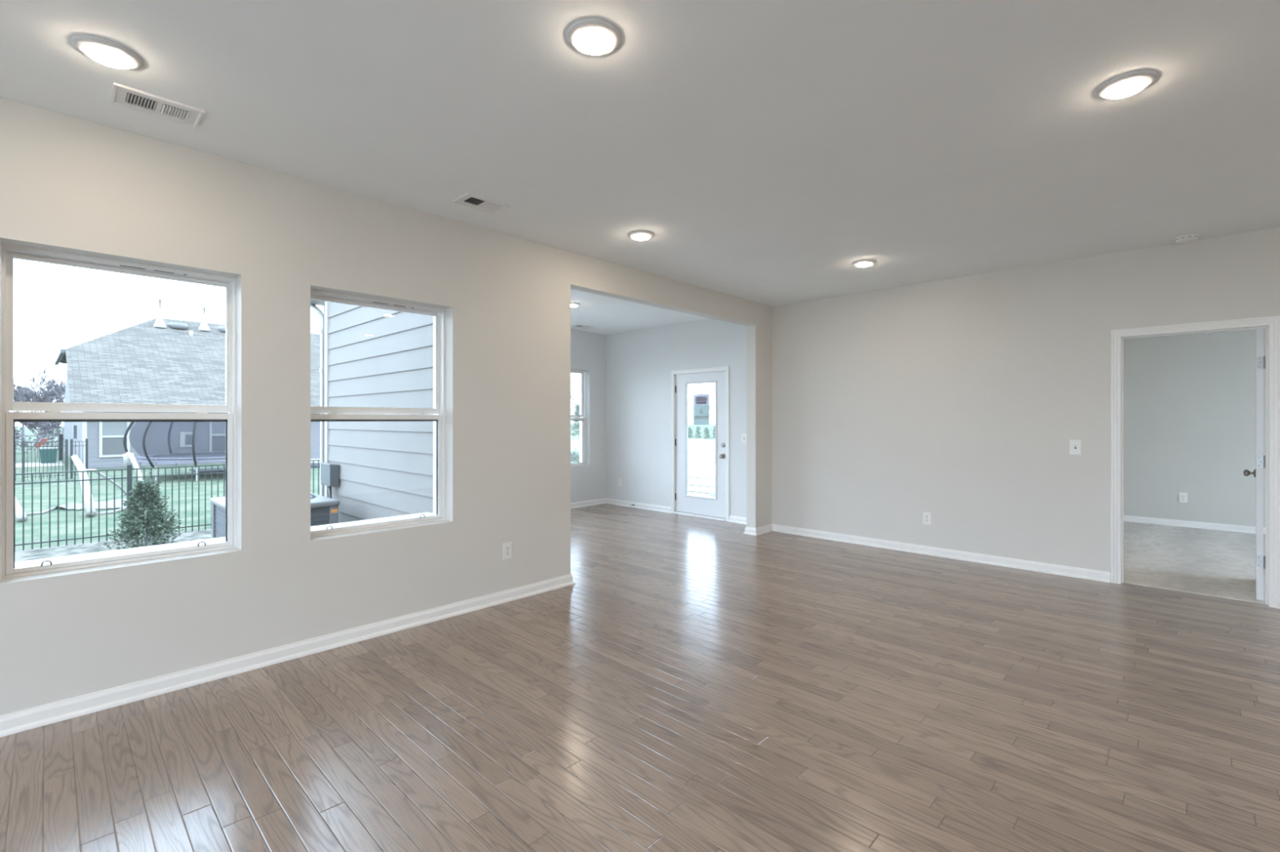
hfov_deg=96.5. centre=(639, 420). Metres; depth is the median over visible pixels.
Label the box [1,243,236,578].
window
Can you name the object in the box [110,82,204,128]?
ceiling vent
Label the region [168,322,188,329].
roof vent
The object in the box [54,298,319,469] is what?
house
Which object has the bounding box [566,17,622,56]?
recessed light
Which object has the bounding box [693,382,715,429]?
tree
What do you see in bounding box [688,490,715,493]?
kerb
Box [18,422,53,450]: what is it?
bare tree
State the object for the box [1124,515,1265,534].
baseboard
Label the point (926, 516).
wall outlet
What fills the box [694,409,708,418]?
print
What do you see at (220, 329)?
roof vent
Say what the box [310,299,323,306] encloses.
eave
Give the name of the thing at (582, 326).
ceiling vent
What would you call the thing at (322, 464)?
hood
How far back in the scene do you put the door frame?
4.25 m
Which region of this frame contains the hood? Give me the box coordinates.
[320,462,333,466]
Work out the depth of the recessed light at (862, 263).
4.99 m
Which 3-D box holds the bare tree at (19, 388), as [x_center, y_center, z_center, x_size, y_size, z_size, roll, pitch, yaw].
[-46.092,-0.480,42.413,3.650,4.955,3.600,0,0,-12]
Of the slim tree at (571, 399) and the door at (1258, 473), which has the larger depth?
the slim tree at (571, 399)
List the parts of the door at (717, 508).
glass frame, knob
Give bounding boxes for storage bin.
[38,447,57,463]
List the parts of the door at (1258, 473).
knob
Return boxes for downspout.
[310,303,323,496]
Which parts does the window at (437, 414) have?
sash, sash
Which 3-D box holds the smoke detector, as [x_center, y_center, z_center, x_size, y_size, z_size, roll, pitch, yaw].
[4.139,-1.370,4.324,0.136,0.040,0.136,0,0,44]
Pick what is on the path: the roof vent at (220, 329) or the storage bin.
the storage bin
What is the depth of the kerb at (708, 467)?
24.29 m
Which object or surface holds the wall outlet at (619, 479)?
attached to the wall at (639, 363)
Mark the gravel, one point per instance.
(37, 553)
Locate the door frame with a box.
[1111,315,1279,608]
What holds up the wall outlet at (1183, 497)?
attached to the wall at (1189, 400)
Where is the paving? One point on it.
(692, 472)
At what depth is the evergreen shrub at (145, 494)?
8.53 m
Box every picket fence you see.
[14,438,88,481]
[14,460,319,551]
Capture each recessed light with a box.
[71,35,143,70]
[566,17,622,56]
[570,302,580,306]
[627,230,654,240]
[852,259,875,266]
[1094,70,1158,99]
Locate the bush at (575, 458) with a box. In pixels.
[570,448,579,462]
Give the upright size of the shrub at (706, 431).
1.581 m
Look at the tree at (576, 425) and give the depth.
59.52 m
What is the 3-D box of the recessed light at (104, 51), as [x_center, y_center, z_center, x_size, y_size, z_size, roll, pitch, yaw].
[-2.009,-1.375,2.159,0.200,0.029,0.200,0,0,44]
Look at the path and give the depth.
25.18 m
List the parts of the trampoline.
leg, leg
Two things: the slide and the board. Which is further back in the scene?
the slide
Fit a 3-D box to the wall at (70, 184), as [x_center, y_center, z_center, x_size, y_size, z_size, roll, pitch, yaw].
[-2.214,-0.018,3.190,0.245,2.745,11.020,0,0,44]
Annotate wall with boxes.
[0,97,772,715]
[328,302,433,523]
[570,329,605,502]
[605,318,746,517]
[772,226,1279,572]
[1124,328,1265,527]
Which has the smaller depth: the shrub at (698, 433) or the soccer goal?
the soccer goal
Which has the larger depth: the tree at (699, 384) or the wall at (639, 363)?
the tree at (699, 384)
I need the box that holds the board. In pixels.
[323,301,328,497]
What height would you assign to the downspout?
3.240 m
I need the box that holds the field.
[570,435,715,466]
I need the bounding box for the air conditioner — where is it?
[209,493,339,538]
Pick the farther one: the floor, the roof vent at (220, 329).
the roof vent at (220, 329)
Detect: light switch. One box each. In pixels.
[741,433,746,443]
[1069,440,1081,454]
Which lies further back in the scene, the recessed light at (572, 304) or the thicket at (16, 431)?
the thicket at (16, 431)
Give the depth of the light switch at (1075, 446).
4.92 m
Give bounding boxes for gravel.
[14,528,211,562]
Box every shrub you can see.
[97,467,184,550]
[688,425,693,438]
[693,425,702,438]
[702,425,710,438]
[711,426,715,439]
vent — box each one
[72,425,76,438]
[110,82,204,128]
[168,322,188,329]
[217,326,225,332]
[452,191,511,214]
[570,324,594,328]
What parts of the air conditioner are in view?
corner post, corner post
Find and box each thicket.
[14,422,39,453]
[24,422,63,451]
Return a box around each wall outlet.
[502,542,511,559]
[617,478,621,486]
[923,511,931,524]
[1178,493,1187,502]
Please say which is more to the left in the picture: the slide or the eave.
the slide
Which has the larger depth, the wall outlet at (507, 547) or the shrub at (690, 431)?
the shrub at (690, 431)
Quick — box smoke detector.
[1173,233,1199,244]
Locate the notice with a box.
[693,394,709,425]
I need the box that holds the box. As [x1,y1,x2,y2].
[320,462,339,498]
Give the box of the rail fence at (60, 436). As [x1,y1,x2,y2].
[14,434,62,460]
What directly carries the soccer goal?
on the lawn
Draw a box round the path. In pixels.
[15,462,64,467]
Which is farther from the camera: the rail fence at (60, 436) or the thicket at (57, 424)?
the thicket at (57, 424)
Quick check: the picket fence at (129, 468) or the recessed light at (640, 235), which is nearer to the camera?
the recessed light at (640, 235)
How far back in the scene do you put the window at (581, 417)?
9.10 m
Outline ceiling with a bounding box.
[0,0,1279,334]
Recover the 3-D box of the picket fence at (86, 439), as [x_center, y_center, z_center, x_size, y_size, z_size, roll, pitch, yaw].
[-20.306,1.317,18.415,0.072,1.355,3.602,0,0,44]
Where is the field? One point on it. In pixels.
(700, 451)
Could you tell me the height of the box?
0.701 m
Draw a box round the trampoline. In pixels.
[123,422,225,481]
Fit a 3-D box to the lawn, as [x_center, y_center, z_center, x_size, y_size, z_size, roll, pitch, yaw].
[-1.297,2.145,70.699,420.000,0.300,420.000,0,0,44]
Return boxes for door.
[671,365,729,521]
[1243,328,1265,600]
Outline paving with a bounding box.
[310,457,715,497]
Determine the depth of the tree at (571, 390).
128.03 m
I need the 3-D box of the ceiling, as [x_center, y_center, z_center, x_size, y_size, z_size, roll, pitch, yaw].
[0.571,-1.490,3.186,10.500,0.200,14.880,0,0,44]
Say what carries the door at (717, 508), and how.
in the wall at (639, 363)
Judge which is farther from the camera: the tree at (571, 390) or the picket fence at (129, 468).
the tree at (571, 390)
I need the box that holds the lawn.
[14,423,715,550]
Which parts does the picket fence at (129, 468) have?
picket panel, post, picket panel, picket panel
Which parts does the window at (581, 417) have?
sash, sash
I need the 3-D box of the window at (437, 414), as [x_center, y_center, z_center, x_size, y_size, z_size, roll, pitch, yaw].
[-1.806,-0.020,3.832,0.320,1.530,0.929,0,0,44]
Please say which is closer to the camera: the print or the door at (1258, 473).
the door at (1258, 473)
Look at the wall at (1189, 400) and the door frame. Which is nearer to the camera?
the door frame
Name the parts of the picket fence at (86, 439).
post, post, picket panel, post, post, picket panel, post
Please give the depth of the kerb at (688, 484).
16.88 m
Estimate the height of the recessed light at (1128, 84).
0.029 m
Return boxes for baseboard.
[0,497,671,737]
[727,515,1111,582]
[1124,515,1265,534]
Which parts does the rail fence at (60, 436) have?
rail, rail, post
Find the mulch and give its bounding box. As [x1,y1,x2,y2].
[189,462,319,473]
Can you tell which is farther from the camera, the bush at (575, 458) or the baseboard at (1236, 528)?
the bush at (575, 458)
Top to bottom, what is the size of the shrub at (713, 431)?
1.657 m
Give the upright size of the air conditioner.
1.117 m
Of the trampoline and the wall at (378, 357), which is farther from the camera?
the trampoline
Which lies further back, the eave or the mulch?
the mulch
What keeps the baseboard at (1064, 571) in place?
attached to the wall at (961, 401)
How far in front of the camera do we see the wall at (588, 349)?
9.08 m
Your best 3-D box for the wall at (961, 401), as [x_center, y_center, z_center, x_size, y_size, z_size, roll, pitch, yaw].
[4.209,-0.018,4.572,7.085,2.745,0.115,0,0,44]
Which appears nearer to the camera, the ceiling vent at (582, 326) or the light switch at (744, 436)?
the light switch at (744, 436)
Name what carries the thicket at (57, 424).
on the lawn
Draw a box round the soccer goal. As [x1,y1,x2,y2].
[15,452,143,522]
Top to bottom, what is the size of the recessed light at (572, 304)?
0.029 m
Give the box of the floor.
[0,503,1279,851]
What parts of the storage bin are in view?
lid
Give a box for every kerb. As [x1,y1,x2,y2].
[688,464,715,469]
[688,484,715,488]
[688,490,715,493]
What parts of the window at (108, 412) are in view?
sash, sash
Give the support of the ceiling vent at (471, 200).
in the ceiling
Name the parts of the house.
pane, pane, meter panel, pane, pane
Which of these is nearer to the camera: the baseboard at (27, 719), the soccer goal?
the baseboard at (27, 719)
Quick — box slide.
[35,438,47,458]
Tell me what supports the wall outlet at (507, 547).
attached to the wall at (70, 184)
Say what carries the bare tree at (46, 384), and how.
on the lawn
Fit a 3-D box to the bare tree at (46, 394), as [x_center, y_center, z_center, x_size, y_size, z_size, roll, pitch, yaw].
[-42.289,-0.413,41.100,3.438,4.825,3.733,0,0,-5]
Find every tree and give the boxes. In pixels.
[13,368,66,441]
[13,380,62,447]
[13,381,66,447]
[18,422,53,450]
[570,383,579,403]
[570,391,579,422]
[570,400,579,439]
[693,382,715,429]
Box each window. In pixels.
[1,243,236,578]
[310,288,444,537]
[570,369,586,465]
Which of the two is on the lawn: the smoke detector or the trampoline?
the trampoline

